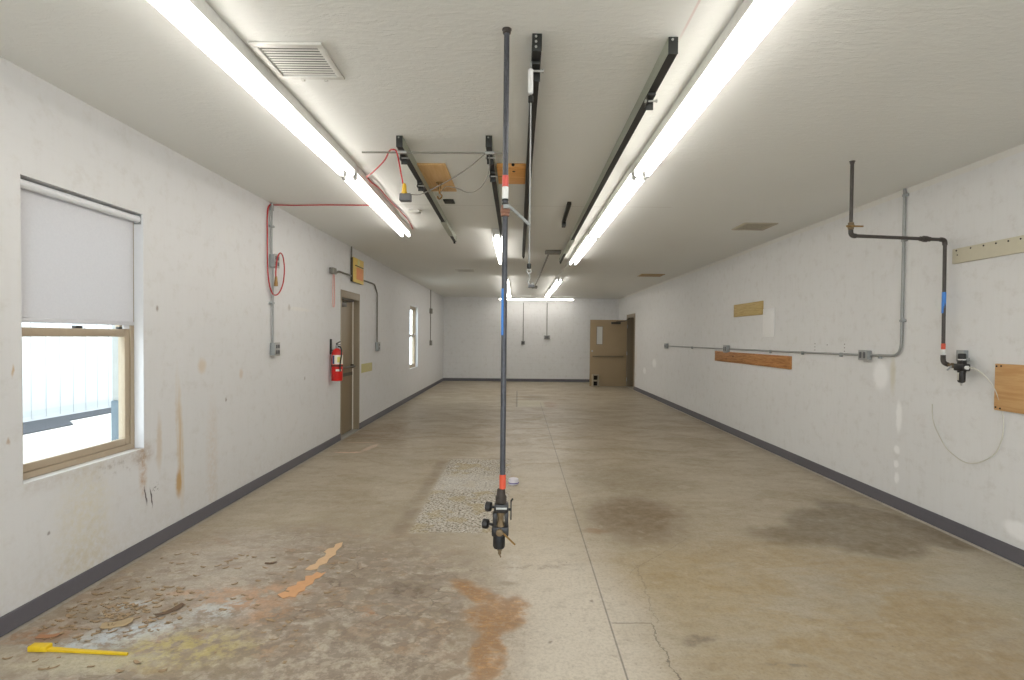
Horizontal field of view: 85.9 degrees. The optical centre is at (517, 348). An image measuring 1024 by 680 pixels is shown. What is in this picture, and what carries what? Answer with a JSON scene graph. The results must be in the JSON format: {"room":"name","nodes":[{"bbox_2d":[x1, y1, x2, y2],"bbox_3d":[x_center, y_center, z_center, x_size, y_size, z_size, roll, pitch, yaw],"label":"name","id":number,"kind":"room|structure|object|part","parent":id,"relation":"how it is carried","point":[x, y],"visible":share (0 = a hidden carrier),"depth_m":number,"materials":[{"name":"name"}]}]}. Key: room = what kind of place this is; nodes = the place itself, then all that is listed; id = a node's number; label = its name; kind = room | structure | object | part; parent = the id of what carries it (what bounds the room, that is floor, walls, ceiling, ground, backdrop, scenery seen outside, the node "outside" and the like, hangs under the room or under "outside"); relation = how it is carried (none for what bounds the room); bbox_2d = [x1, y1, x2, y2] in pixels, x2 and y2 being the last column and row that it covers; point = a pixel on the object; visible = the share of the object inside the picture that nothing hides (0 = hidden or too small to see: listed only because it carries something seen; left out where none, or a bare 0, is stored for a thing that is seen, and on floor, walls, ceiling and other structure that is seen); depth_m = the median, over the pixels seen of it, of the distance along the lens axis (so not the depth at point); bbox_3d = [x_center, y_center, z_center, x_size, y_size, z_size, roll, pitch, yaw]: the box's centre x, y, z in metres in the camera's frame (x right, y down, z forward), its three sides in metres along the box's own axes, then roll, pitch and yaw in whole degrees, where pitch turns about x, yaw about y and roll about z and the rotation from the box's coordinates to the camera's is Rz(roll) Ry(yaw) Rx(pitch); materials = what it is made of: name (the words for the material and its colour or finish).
{"room":"empty workshop","nodes":[
{"label":"empty workshop","id":0,"kind":"room"},
{"bbox_2d":[0,56,443,616],"bbox_3d":[-2.506,-0.106,7.500,0.130,2.740,21.000,1,1,0],"label":"wall","id":1,"kind":"structure","parent":0,"point":[221,412],"depth_m":3.99,"materials":[{"name":"paint"}]},
{"bbox_2d":[22,179,143,479],"bbox_3d":[-2.513,-0.102,3.148,0.141,1.523,0.882,1,1,0],"label":"window","id":2,"kind":"structure","parent":1,"relation":"in","point":[130,338],"depth_m":3.54,"materials":[{"name":"beige wood"}]},
{"bbox_3d":[-2.528,0.252,3.155,0.030,0.741,0.810,1,1,0],"label":"sash","id":3,"kind":"part","parent":2,"relation":"part of","materials":[{"name":"beige wood"}]},
{"bbox_2d":[20,179,140,325],"bbox_3d":[-2.472,-0.502,3.138,0.050,0.719,0.875,1,1,0],"label":"roller shade","id":4,"kind":"object","parent":2,"relation":"attached to","point":[77,252],"visible":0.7,"depth_m":3.08,"materials":[{"name":"white fabric"}]},
{"bbox_2d":[0,434,340,636],"bbox_3d":[-2.449,1.323,2.309,0.012,0.093,10.560,1,1,0],"label":"baseboard","id":5,"kind":"structure","parent":1,"relation":"attached to","point":[10,621],"depth_m":3.47,"materials":[{"name":"grey rubber"}]},
{"bbox_2d":[269,202,279,355],"bbox_3d":[-2.404,-0.680,5.436,0.060,1.500,0.136,1,1,0],"label":"conduit","id":6,"kind":"object","parent":1,"relation":"attached to","point":[274,347],"visible":0.98,"depth_m":5.41,"materials":[{"name":"metal"}]},
{"bbox_3d":[-2.380,-0.867,5.428,0.004,0.133,0.113,1,1,0],"label":"plate","id":7,"kind":"part","parent":6,"relation":"part of","materials":[{"name":"metal"}]},
{"bbox_3d":[-2.388,0.003,5.462,0.004,0.133,0.113,1,1,0],"label":"plate","id":8,"kind":"part","parent":6,"relation":"part of","materials":[{"name":"metal"}]},
{"bbox_2d":[330,339,342,380],"bbox_3d":[-2.357,0.144,7.194,0.171,0.545,0.203,1,1,0],"label":"fire extinguisher","id":9,"kind":"object","parent":1,"relation":"attached to","point":[337,355],"visible":1,"depth_m":7.11,"materials":[{"name":"red paint"}]},
{"bbox_2d":[340,289,359,439],"bbox_3d":[-2.502,0.211,8.027,0.145,2.082,0.906,1,1,0],"label":"door","id":10,"kind":"structure","parent":1,"relation":"in","point":[350,301],"depth_m":8.27,"materials":[{"name":"metal"}]},
{"bbox_2d":[329,267,379,350],"bbox_3d":[-2.406,-0.511,8.312,0.059,1.138,2.440,1,1,0],"label":"conduit","id":11,"kind":"object","parent":1,"relation":"attached to","point":[332,270],"visible":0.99,"depth_m":9.40,"materials":[{"name":"metal"}]},
{"bbox_2d":[332,274,334,306],"bbox_3d":[-2.405,-0.757,7.178,0.012,0.430,0.077,1,1,0],"label":"pull cord","id":12,"kind":"object","parent":11,"relation":"hanging from","point":[333,274],"visible":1,"depth_m":7.20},
{"bbox_2d":[350,246,363,284],"bbox_3d":[-2.397,-1.234,8.222,0.062,0.508,0.520,1,1,0],"label":"sign","id":13,"kind":"object","parent":1,"relation":"attached to","point":[356,265],"visible":1,"depth_m":8.10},
{"bbox_3d":[-2.377,-1.119,8.269,0.003,0.175,0.340,1,1,0],"label":"orange panel","id":14,"kind":"part","parent":13,"relation":"part of","materials":[{"name":"orange paper"}]},
{"bbox_2d":[361,362,371,372],"bbox_3d":[-2.443,0.300,8.894,0.002,0.140,0.630,1,1,0],"label":"sticker","id":15,"kind":"object","parent":1,"relation":"attached to","point":[366,367],"visible":1,"depth_m":8.87,"materials":[{"name":"beige paper"}]},
{"bbox_2d":[359,378,442,428],"bbox_3d":[-2.447,1.094,13.266,0.012,0.093,9.520,1,1,0],"label":"baseboard","id":16,"kind":"structure","parent":1,"relation":"attached to","point":[362,424],"depth_m":10.79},
{"bbox_2d":[410,306,417,367],"bbox_3d":[-2.511,-0.277,12.918,0.141,1.443,0.998,1,1,0],"label":"window","id":17,"kind":"structure","parent":1,"relation":"in","point":[414,335],"depth_m":13.39,"materials":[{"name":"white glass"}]},
{"bbox_3d":[-2.555,-0.624,12.910,0.030,0.678,0.926,1,1,0],"label":"sash","id":18,"kind":"part","parent":17,"relation":"part of","materials":[{"name":"white glass"}]},
{"bbox_3d":[-2.526,0.039,12.924,0.030,0.738,0.926,1,1,0],"label":"sash","id":19,"kind":"part","parent":17,"relation":"part of","materials":[{"name":"white glass"}]},
{"bbox_2d":[429,290,432,344],"bbox_3d":[-2.403,-0.866,15.206,0.059,1.538,0.200,1,1,0],"label":"conduit","id":20,"kind":"object","parent":1,"relation":"attached to","point":[430,309],"visible":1,"depth_m":15.19,"materials":[{"name":"grey metal"}]},
{"bbox_2d":[0,381,1023,679],"bbox_3d":[0.439,1.353,7.530,6.049,0.120,21.000,1,1,0],"label":"floor","id":21,"kind":"structure","parent":0,"point":[653,540],"depth_m":3.38,"materials":[{"name":"concrete"}]},
{"bbox_2d":[35,633,59,637],"bbox_3d":[-2.234,1.364,2.615,0.090,0.007,0.035,0,1,-11],"label":"flake","id":22,"kind":"object","parent":21,"relation":"on","point":[57,634],"visible":1,"depth_m":2.61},
{"bbox_2d":[27,642,127,655],"bbox_3d":[-1.986,1.361,2.497,0.467,0.025,0.043,1,1,2],"label":"stick","id":23,"kind":"object","parent":21,"relation":"on","point":[35,647],"visible":1,"depth_m":2.48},
{"bbox_2d":[100,617,133,628],"bbox_3d":[-1.989,1.362,2.729,0.130,0.011,0.080,0,1,-29],"label":"flake","id":24,"kind":"object","parent":21,"relation":"on","point":[127,621],"visible":1,"depth_m":2.73,"materials":[{"name":"beige paint"}]},
{"bbox_2d":[154,603,184,615],"bbox_3d":[-1.814,1.358,2.859,0.040,0.016,0.140,1,1,33],"label":"flake","id":25,"kind":"object","parent":21,"relation":"on","point":[180,605],"visible":1,"depth_m":2.87,"materials":[{"name":"brown paint"}]},
{"bbox_2d":[2,553,355,672],"bbox_3d":[-1.698,1.361,2.983,1.393,0.010,1.306,1,1,0],"label":"litter","id":26,"kind":"object","parent":21,"relation":"on","point":[119,617],"visible":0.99,"depth_m":2.84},
{"bbox_2d":[277,572,325,597],"bbox_3d":[-1.246,1.365,3.191,0.117,0.002,0.363,1,1,14],"label":"tape strip","id":27,"kind":"object","parent":21,"relation":"on","point":[300,586],"visible":1,"depth_m":3.16,"materials":[{"name":"orange paper"}]},
{"bbox_2d":[305,542,342,569],"bbox_3d":[-1.251,1.356,3.615,0.096,0.002,0.472,1,1,4],"label":"tape strip","id":28,"kind":"object","parent":21,"relation":"on","point":[330,552],"visible":1,"depth_m":3.58,"materials":[{"name":"paper"}]},
{"bbox_2d":[508,477,518,484],"bbox_3d":[-0.042,1.297,5.399,0.107,0.069,0.107,1,1,0],"label":"paper scrap","id":29,"kind":"object","parent":21,"relation":"on","point":[513,480],"visible":1,"depth_m":5.36,"materials":[{"name":"white paper"}]},
{"bbox_2d":[592,374,598,386],"bbox_3d":[2.301,0.941,16.355,0.190,0.368,0.185,1,1,0],"label":"concrete block","id":30,"kind":"object","parent":21,"relation":"on","point":[595,377],"visible":1,"depth_m":16.28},
{"bbox_2d":[0,0,1023,298],"bbox_3d":[0.468,-1.506,7.470,6.049,0.120,21.400,1,1,0],"label":"ceiling","id":31,"kind":"structure","parent":0,"point":[912,92],"depth_m":3.11,"materials":[{"name":"paint"}]},
{"bbox_2d":[147,0,356,177],"bbox_3d":[-1.270,-1.310,2.902,0.122,0.113,2.433,1,1,0],"label":"fluorescent fixture","id":32,"kind":"object","parent":31,"relation":"attached to","point":[196,19],"visible":1,"depth_m":2.55,"materials":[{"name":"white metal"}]},
{"bbox_2d":[248,41,344,81],"bbox_3d":[-1.029,-1.349,2.595,0.325,0.019,0.345,1,1,0],"label":"ceiling vent","id":33,"kind":"object","parent":31,"relation":"in","point":[302,61],"visible":1,"depth_m":2.58,"materials":[{"name":"white metal"}]},
{"bbox_2d":[266,165,412,295],"bbox_3d":[-1.807,-0.972,5.366,1.241,0.904,2.433,1,1,-2],"label":"fluorescent fixture","id":34,"kind":"object","parent":31,"relation":"attached to","point":[360,183],"depth_m":5.29,"materials":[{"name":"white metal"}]},
{"bbox_3d":[-1.900,-0.971,5.452,1.051,0.898,0.353,1,1,0],"label":"extension cord","id":35,"kind":"part","parent":34,"relation":"part of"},
{"bbox_2d":[366,149,411,201],"bbox_3d":[-0.997,-1.177,3.980,0.122,0.382,0.934,0,1,-34],"label":"power cable","id":36,"kind":"object","parent":34,"relation":"hanging from","point":[404,196],"visible":0.99,"depth_m":3.62,"materials":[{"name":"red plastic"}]},
{"bbox_3d":[-1.010,-1.233,3.996,0.071,0.271,0.896,0,1,-31],"label":"cord","id":37,"kind":"part","parent":36,"relation":"part of","materials":[{"name":"red plastic"}]},
{"bbox_3d":[-1.214,-1.399,5.497,0.046,0.036,2.152,1,1,-1],"label":"light cord","id":38,"kind":"part","parent":34,"relation":"part of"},
{"bbox_2d":[408,209,420,213],"bbox_3d":[-1.061,-1.408,5.642,0.110,0.030,0.100,1,1,0],"label":"ceiling plate","id":39,"kind":"object","parent":31,"relation":"attached to","point":[411,211],"visible":1,"depth_m":5.59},
{"bbox_2d":[396,135,455,243],"bbox_3d":[-0.787,-1.345,5.311,0.065,0.134,3.544,1,1,-1],"label":"ceiling track","id":40,"kind":"object","parent":31,"relation":"attached to","point":[401,144],"visible":0.98,"depth_m":4.36,"materials":[{"name":"black metal"}]},
{"bbox_3d":[-0.765,-1.339,3.545,0.042,0.073,0.005,1,1,0],"label":"plate","id":41,"kind":"part","parent":40,"relation":"part of","materials":[{"name":"black metal"}]},
{"bbox_2d":[362,150,502,154],"bbox_3d":[-0.567,-1.297,3.634,0.930,0.018,0.030,1,1,0],"label":"rod","id":42,"kind":"object","parent":40,"relation":"attached to","point":[398,151],"visible":1,"depth_m":3.63,"materials":[{"name":"metal"}]},
{"bbox_3d":[-0.567,-1.296,3.634,0.930,0.012,0.012,1,1,1],"label":"rod","id":43,"kind":"part","parent":42,"relation":"part of","materials":[{"name":"grey metal"}]},
{"bbox_2d":[411,154,484,194],"bbox_3d":[-0.455,-1.160,3.637,0.507,0.292,0.007,1,1,0],"label":"cable","id":44,"kind":"object","parent":42,"relation":"hanging from","point":[483,154],"visible":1,"depth_m":3.63,"materials":[{"name":"plastic"}]},
{"bbox_2d":[441,155,489,192],"bbox_3d":[-0.421,-1.210,4.095,0.046,0.210,1.031,0,1,-26],"label":"cable","id":45,"kind":"object","parent":42,"relation":"hanging from","point":[489,155],"visible":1,"depth_m":3.80,"materials":[{"name":"grey rubber"}]},
{"bbox_2d":[417,163,456,199],"bbox_3d":[-0.659,-1.317,4.479,0.235,0.155,0.750,1,1,0],"label":"wood panel","id":46,"kind":"object","parent":31,"relation":"attached to","point":[435,174],"visible":0.85,"depth_m":4.40,"materials":[{"name":"brown wood"}]},
{"bbox_2d":[443,199,454,203],"bbox_3d":[-0.656,-1.404,5.242,0.100,0.012,0.140,1,1,0],"label":"ceiling plate","id":47,"kind":"object","parent":31,"relation":"attached to","point":[446,201],"visible":1,"depth_m":5.22,"materials":[{"name":"black metal"}]},
{"bbox_2d":[455,269,474,271],"bbox_3d":[-1.025,-1.521,10.646,0.360,0.011,0.350,1,1,0],"label":"ceiling vent","id":48,"kind":"object","parent":31,"relation":"in","point":[457,270],"visible":1,"depth_m":10.67,"materials":[{"name":"grey metal"}]},
{"bbox_2d":[485,136,501,234],"bbox_3d":[-0.185,-1.340,5.354,0.065,0.134,3.659,1,1,0],"label":"ceiling track","id":49,"kind":"object","parent":31,"relation":"attached to","point":[489,141],"visible":0.8,"depth_m":4.11,"materials":[{"name":"black metal"}]},
{"bbox_3d":[-0.187,-1.333,3.530,0.042,0.073,0.005,1,1,0],"label":"plate","id":50,"kind":"part","parent":49,"relation":"part of","materials":[{"name":"black metal"}]},
{"bbox_3d":[-0.190,-1.373,5.353,0.040,0.069,3.640,1,1,0],"label":"rail","id":51,"kind":"part","parent":49,"relation":"part of","materials":[{"name":"black metal"}]},
{"bbox_2d":[492,229,501,264],"bbox_3d":[-0.248,-1.402,7.771,0.122,0.113,2.433,1,1,0],"label":"fluorescent fixture","id":52,"kind":"object","parent":31,"relation":"attached to","point":[497,238],"visible":0.77,"depth_m":6.98,"materials":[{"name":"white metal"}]},
{"bbox_2d":[507,275,509,290],"bbox_3d":[-0.260,-1.505,12.690,0.122,0.113,2.433,1,1,0],"label":"fluorescent fixture","id":53,"kind":"object","parent":31,"relation":"attached to","point":[508,284],"visible":0.41,"depth_m":12.41,"materials":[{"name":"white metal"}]},
{"bbox_2d":[497,163,525,183],"bbox_3d":[-0.050,-1.366,4.303,0.217,0.038,0.439,1,1,0],"label":"wood block","id":54,"kind":"object","parent":31,"relation":"attached to","point":[516,171],"visible":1,"depth_m":4.21,"materials":[{"name":"orange wood"}]},
{"bbox_2d":[499,27,530,488],"bbox_3d":[-0.015,-0.372,2.308,0.132,1.939,0.051,1,1,23],"label":"pipe","id":55,"kind":"object","parent":31,"relation":"hanging from","point":[505,207],"visible":1,"depth_m":2.32,"materials":[{"name":"metal"}]},
{"bbox_2d":[481,488,514,557],"bbox_3d":[-0.082,0.744,2.346,0.147,0.293,0.070,1,1,0],"label":"filter","id":56,"kind":"object","parent":55,"relation":"hanging from","point":[500,527],"visible":0.99,"depth_m":2.33,"materials":[{"name":"black metal"}]},
{"bbox_2d":[493,537,504,549],"bbox_3d":[-0.081,0.825,2.355,0.052,0.060,0.052,1,1,0],"label":"bowl","id":57,"kind":"object","parent":56,"relation":"on","point":[498,542],"depth_m":2.33,"materials":[{"name":"black metal"}]},
{"bbox_3d":[-0.038,0.802,2.321,0.057,0.052,0.009,1,1,7],"label":"brass lever","id":58,"kind":"part","parent":56,"relation":"part of","materials":[{"name":"gold metal"}]},
{"bbox_3d":[-0.031,0.682,2.344,0.024,0.094,0.013,1,1,10],"label":"shutoff handle","id":59,"kind":"part","parent":56,"relation":"part of","materials":[{"name":"gold metal"}]},
{"bbox_3d":[-0.004,-0.559,2.300,0.118,0.093,0.016,1,1,4],"label":"valve lever","id":60,"kind":"part","parent":55,"relation":"part of","materials":[{"name":"metal"}]},
{"bbox_2d":[522,33,543,257],"bbox_3d":[0.083,-1.337,5.334,0.064,0.134,5.999,1,1,0],"label":"ceiling track","id":61,"kind":"object","parent":31,"relation":"attached to","point":[536,37],"visible":0.73,"depth_m":3.03,"materials":[{"name":"black metal"}]},
{"bbox_2d":[526,61,533,287],"bbox_3d":[0.059,-0.771,2.437,0.037,0.997,0.029,1,1,0],"label":"rod","id":62,"kind":"object","parent":61,"relation":"hanging from","point":[530,71],"visible":1,"depth_m":2.44,"materials":[{"name":"black metal"}]},
{"bbox_3d":[0.054,-0.820,2.438,0.006,0.900,0.006,1,1,23],"label":"rod","id":63,"kind":"part","parent":62,"relation":"part of","materials":[{"name":"silver metal"}]},
{"bbox_3d":[0.081,-1.305,2.341,0.042,0.073,0.005,1,1,0],"label":"plate","id":64,"kind":"part","parent":61,"relation":"part of","materials":[{"name":"black metal"}]},
{"bbox_2d":[498,296,574,300],"bbox_3d":[0.583,-1.596,17.420,2.433,0.113,0.122,1,1,0],"label":"fluorescent fixture","id":65,"kind":"object","parent":31,"relation":"attached to","point":[499,297],"visible":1,"depth_m":17.36,"materials":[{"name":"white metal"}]},
{"bbox_2d":[532,250,560,288],"bbox_3d":[0.489,-1.489,11.006,0.232,0.059,5.833,1,1,-1],"label":"conduit","id":66,"kind":"object","parent":31,"relation":"attached to","point":[547,252],"visible":0.87,"depth_m":8.22,"materials":[{"name":"grey metal"}]},
{"bbox_2d":[545,287,553,297],"bbox_3d":[0.861,-1.545,15.139,0.122,0.113,2.433,1,1,0],"label":"fluorescent fixture","id":67,"kind":"object","parent":31,"relation":"attached to","point":[549,292],"visible":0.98,"depth_m":14.92,"materials":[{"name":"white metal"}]},
{"bbox_2d":[550,276,561,290],"bbox_3d":[0.877,-1.494,12.690,0.122,0.113,2.433,1,1,0],"label":"fluorescent fixture","id":68,"kind":"object","parent":31,"relation":"attached to","point":[556,283],"visible":0.96,"depth_m":12.43,"materials":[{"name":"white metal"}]},
{"bbox_2d":[558,259,574,280],"bbox_3d":[0.886,-1.442,10.240,0.122,0.113,2.433,1,1,0],"label":"fluorescent fixture","id":69,"kind":"object","parent":31,"relation":"attached to","point":[567,267],"visible":0.91,"depth_m":10.02,"materials":[{"name":"white plastic"}]},
{"bbox_2d":[562,202,570,227],"bbox_3d":[0.498,-1.370,5.672,0.042,0.074,0.901,1,1,1],"label":"stub","id":70,"kind":"object","parent":31,"relation":"attached to","point":[568,205],"visible":1,"depth_m":5.68,"materials":[{"name":"black metal"}]},
{"bbox_2d":[569,229,597,264],"bbox_3d":[0.894,-1.390,7.731,0.122,0.113,2.433,1,1,0],"label":"fluorescent fixture","id":71,"kind":"object","parent":31,"relation":"attached to","point":[586,242],"visible":0.87,"depth_m":7.42,"materials":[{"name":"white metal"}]},
{"bbox_2d":[589,164,646,237],"bbox_3d":[0.900,-1.339,5.292,0.122,0.113,2.433,1,1,0],"label":"fluorescent fixture","id":72,"kind":"object","parent":31,"relation":"attached to","point":[628,185],"visible":0.93,"depth_m":4.85,"materials":[{"name":"white plastic"}]},
{"bbox_2d":[559,37,677,263],"bbox_3d":[0.680,-1.337,5.626,0.068,0.134,6.554,1,1,0],"label":"ceiling track","id":73,"kind":"object","parent":31,"relation":"attached to","point":[669,52],"visible":1,"depth_m":3.11,"materials":[{"name":"black metal"}]},
{"bbox_3d":[0.665,-1.300,2.356,0.042,0.073,0.005,1,1,0],"label":"plate","id":74,"kind":"part","parent":73,"relation":"part of","materials":[{"name":"black metal"}]},
{"bbox_2d":[637,274,664,276],"bbox_3d":[2.700,-1.495,11.171,0.470,0.011,0.400,1,1,0],"label":"ceiling vent","id":75,"kind":"object","parent":31,"relation":"in","point":[640,275],"visible":1,"depth_m":11.20,"materials":[{"name":"beige metal"}]},
{"bbox_2d":[633,0,793,177],"bbox_3d":[0.913,-1.287,2.842,0.122,0.113,2.433,1,1,0],"label":"fluorescent fixture","id":76,"kind":"object","parent":31,"relation":"attached to","point":[751,22],"visible":1,"depth_m":2.50,"materials":[{"name":"white plastic"}]},
{"bbox_2d":[731,223,777,230],"bbox_3d":[2.689,-1.392,6.262,0.370,0.011,0.380,1,1,0],"label":"ceiling vent","id":77,"kind":"object","parent":31,"relation":"in","point":[745,226],"visible":1,"depth_m":6.25,"materials":[{"name":"beige metal"}]},
{"bbox_2d":[846,160,948,366],"bbox_3d":[2.794,-0.610,4.042,0.909,1.480,0.087,0,1,-12],"label":"pipe","id":78,"kind":"object","parent":31,"relation":"hanging from","point":[850,226],"visible":1,"depth_m":4.10,"materials":[{"name":"black metal"}]},
{"bbox_3d":[2.414,-0.880,3.949,0.120,0.014,0.026,1,1,0],"label":"valve lever","id":79,"kind":"part","parent":78,"relation":"part of","materials":[{"name":"gold metal"}]},
{"bbox_2d":[443,297,618,381],"bbox_3d":[0.456,-0.298,18.098,6.049,2.740,0.200,1,1,0],"label":"wall","id":80,"kind":"structure","parent":0,"point":[472,325],"depth_m":18.00,"materials":[{"name":"paint"}]},
{"bbox_2d":[443,378,588,381],"bbox_3d":[0.407,1.023,18.019,5.695,0.093,0.012,1,1,0],"label":"baseboard","id":81,"kind":"structure","parent":80,"relation":"attached to","point":[444,379],"depth_m":18.01,"materials":[{"name":"grey rubber"}]},
{"bbox_2d":[521,303,524,344],"bbox_3d":[0.173,-0.823,17.956,0.120,1.370,0.059,1,1,0],"label":"conduit","id":82,"kind":"object","parent":80,"relation":"attached to","point":[522,342],"visible":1,"depth_m":17.95,"materials":[{"name":"grey plastic"}]},
{"bbox_2d":[618,144,1023,566],"bbox_3d":[3.378,-0.047,7.500,0.200,2.740,21.000,1,1,0],"label":"wall","id":83,"kind":"structure","parent":0,"point":[870,422],"depth_m":4.95,"materials":[{"name":"paint"}]},
{"bbox_2d":[589,313,634,389],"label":"door","id":84,"kind":"structure","parent":83,"relation":"in","point":[612,342],"depth_m":16.45,"materials":[{"name":"brown"}]},
{"bbox_3d":[2.442,-0.404,16.462,0.165,0.520,0.013,1,1,0],"label":"vision panel","id":85,"kind":"part","parent":84,"relation":"part of","materials":[{"name":"grey glass"}]},
{"bbox_3d":[2.442,-0.404,16.437,0.205,0.560,0.006,1,1,0],"label":"panel frame","id":86,"kind":"part","parent":84,"relation":"part of","materials":[{"name":"white glass"}]},
{"bbox_3d":[3.370,0.066,16.004,0.212,2.153,1.160,1,1,0],"label":"frame","id":87,"kind":"part","parent":84,"relation":"part of","materials":[{"name":"metal"}]},
{"bbox_2d":[734,301,763,316],"bbox_3d":[3.272,-0.562,7.834,0.020,0.183,0.970,1,1,0],"label":"board","id":88,"kind":"object","parent":83,"relation":"attached to","point":[753,308],"visible":1,"depth_m":7.75,"materials":[{"name":"brown wood"}]},
{"bbox_2d":[715,351,791,368],"bbox_3d":[3.265,0.140,7.837,0.020,0.158,2.525,1,1,0],"label":"board","id":89,"kind":"object","parent":83,"relation":"attached to","point":[776,361],"visible":1,"depth_m":7.50,"materials":[{"name":"brown wood"}]},
{"bbox_2d":[762,308,774,336],"bbox_3d":[3.276,-0.342,7.191,0.008,0.371,0.335,1,1,0],"label":"wall patch","id":90,"kind":"object","parent":83,"relation":"attached to","point":[768,330],"depth_m":7.18,"materials":[{"name":"white paint"}]},
{"bbox_2d":[664,188,908,359],"bbox_3d":[3.255,-0.683,8.376,0.057,1.504,7.489,1,1,0],"label":"conduit","id":91,"kind":"object","parent":83,"relation":"attached to","point":[862,354],"visible":0.98,"depth_m":4.81,"materials":[{"name":"metal"}]},
{"bbox_3d":[3.225,0.057,5.147,0.004,0.093,0.128,1,1,0],"label":"plate","id":92,"kind":"part","parent":91,"relation":"part of","materials":[{"name":"silver metal"}]},
{"bbox_2d":[634,386,1023,565],"bbox_3d":[3.258,1.293,6.233,0.012,0.103,18.410,1,1,0],"label":"baseboard","id":93,"kind":"structure","parent":83,"relation":"attached to","point":[1012,553],"depth_m":4.87,"materials":[{"name":"grey rubber"}]},
{"bbox_2d":[947,350,969,385],"bbox_3d":[3.215,0.137,3.997,0.121,0.254,0.206,1,1,0],"label":"filter regulator","id":94,"kind":"object","parent":83,"relation":"attached to","point":[961,367],"depth_m":3.94,"materials":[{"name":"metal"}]},
{"bbox_2d":[957,371,965,382],"bbox_3d":[3.193,0.201,3.959,0.054,0.088,0.054,1,1,0],"label":"bowl","id":95,"kind":"object","parent":94,"relation":"on","point":[961,375],"depth_m":3.94,"materials":[{"name":"black plastic"}]},
{"bbox_3d":[3.259,0.052,4.036,0.034,0.085,0.070,1,1,0],"label":"plate","id":96,"kind":"part","parent":94,"relation":"part of","materials":[{"name":"metal"}]},
{"bbox_3d":[3.195,0.053,3.956,0.050,0.040,0.050,1,1,0],"label":"adjuster knob","id":97,"kind":"part","parent":94,"relation":"part of","materials":[{"name":"black plastic"}]},
{"bbox_2d":[932,367,1003,463],"bbox_3d":[3.220,0.477,4.006,0.082,0.703,0.644,1,1,0],"label":"air hose","id":98,"kind":"object","parent":94,"relation":"attached to","point":[968,367],"visible":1,"depth_m":3.83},
{"bbox_2d":[952,235,1023,263],"bbox_3d":[3.272,-0.685,3.761,0.022,0.110,0.750,1,1,0],"label":"rail","id":99,"kind":"object","parent":83,"relation":"attached to","point":[1013,245],"visible":1,"depth_m":3.81,"materials":[{"name":"beige wood"}]},
{"bbox_2d":[994,364,1023,413],"bbox_3d":[3.262,0.262,3.531,0.024,0.315,0.450,1,1,0],"label":"plywood board","id":100,"kind":"object","parent":83,"relation":"attached to","point":[1009,378],"visible":1,"depth_m":3.64,"materials":[{"name":"brown wood"}]},
{"label":"outside","id":101,"kind":"structure","parent":0,"visible":0},
{"bbox_2d":[23,413,110,462],"bbox_3d":[-8.306,1.485,2.533,11.418,0.150,55.000,1,1,0],"label":"ground","id":102,"kind":"structure","parent":101,"point":[90,431],"depth_m":8.07,"materials":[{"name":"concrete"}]},
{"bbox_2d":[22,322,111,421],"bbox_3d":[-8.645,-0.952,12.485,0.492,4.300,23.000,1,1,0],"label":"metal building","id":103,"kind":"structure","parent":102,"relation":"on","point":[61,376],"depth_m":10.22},
{"bbox_2d":[111,325,118,440],"bbox_3d":[-2.664,-0.108,3.679,0.070,3.100,0.080,1,1,0],"label":"downspout","id":104,"kind":"object","parent":102,"relation":"on","point":[114,403],"visible":0.13,"depth_m":3.65,"materials":[{"name":"metal"}]},
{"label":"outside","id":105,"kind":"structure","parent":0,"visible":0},
{"bbox_2d":[23,408,110,434],"bbox_3d":[-7.868,1.225,11.030,1.010,0.020,18.000,1,1,0],"label":"strip","id":106,"kind":"object","parent":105,"point":[35,426],"visible":0.57,"depth_m":9.43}
]}

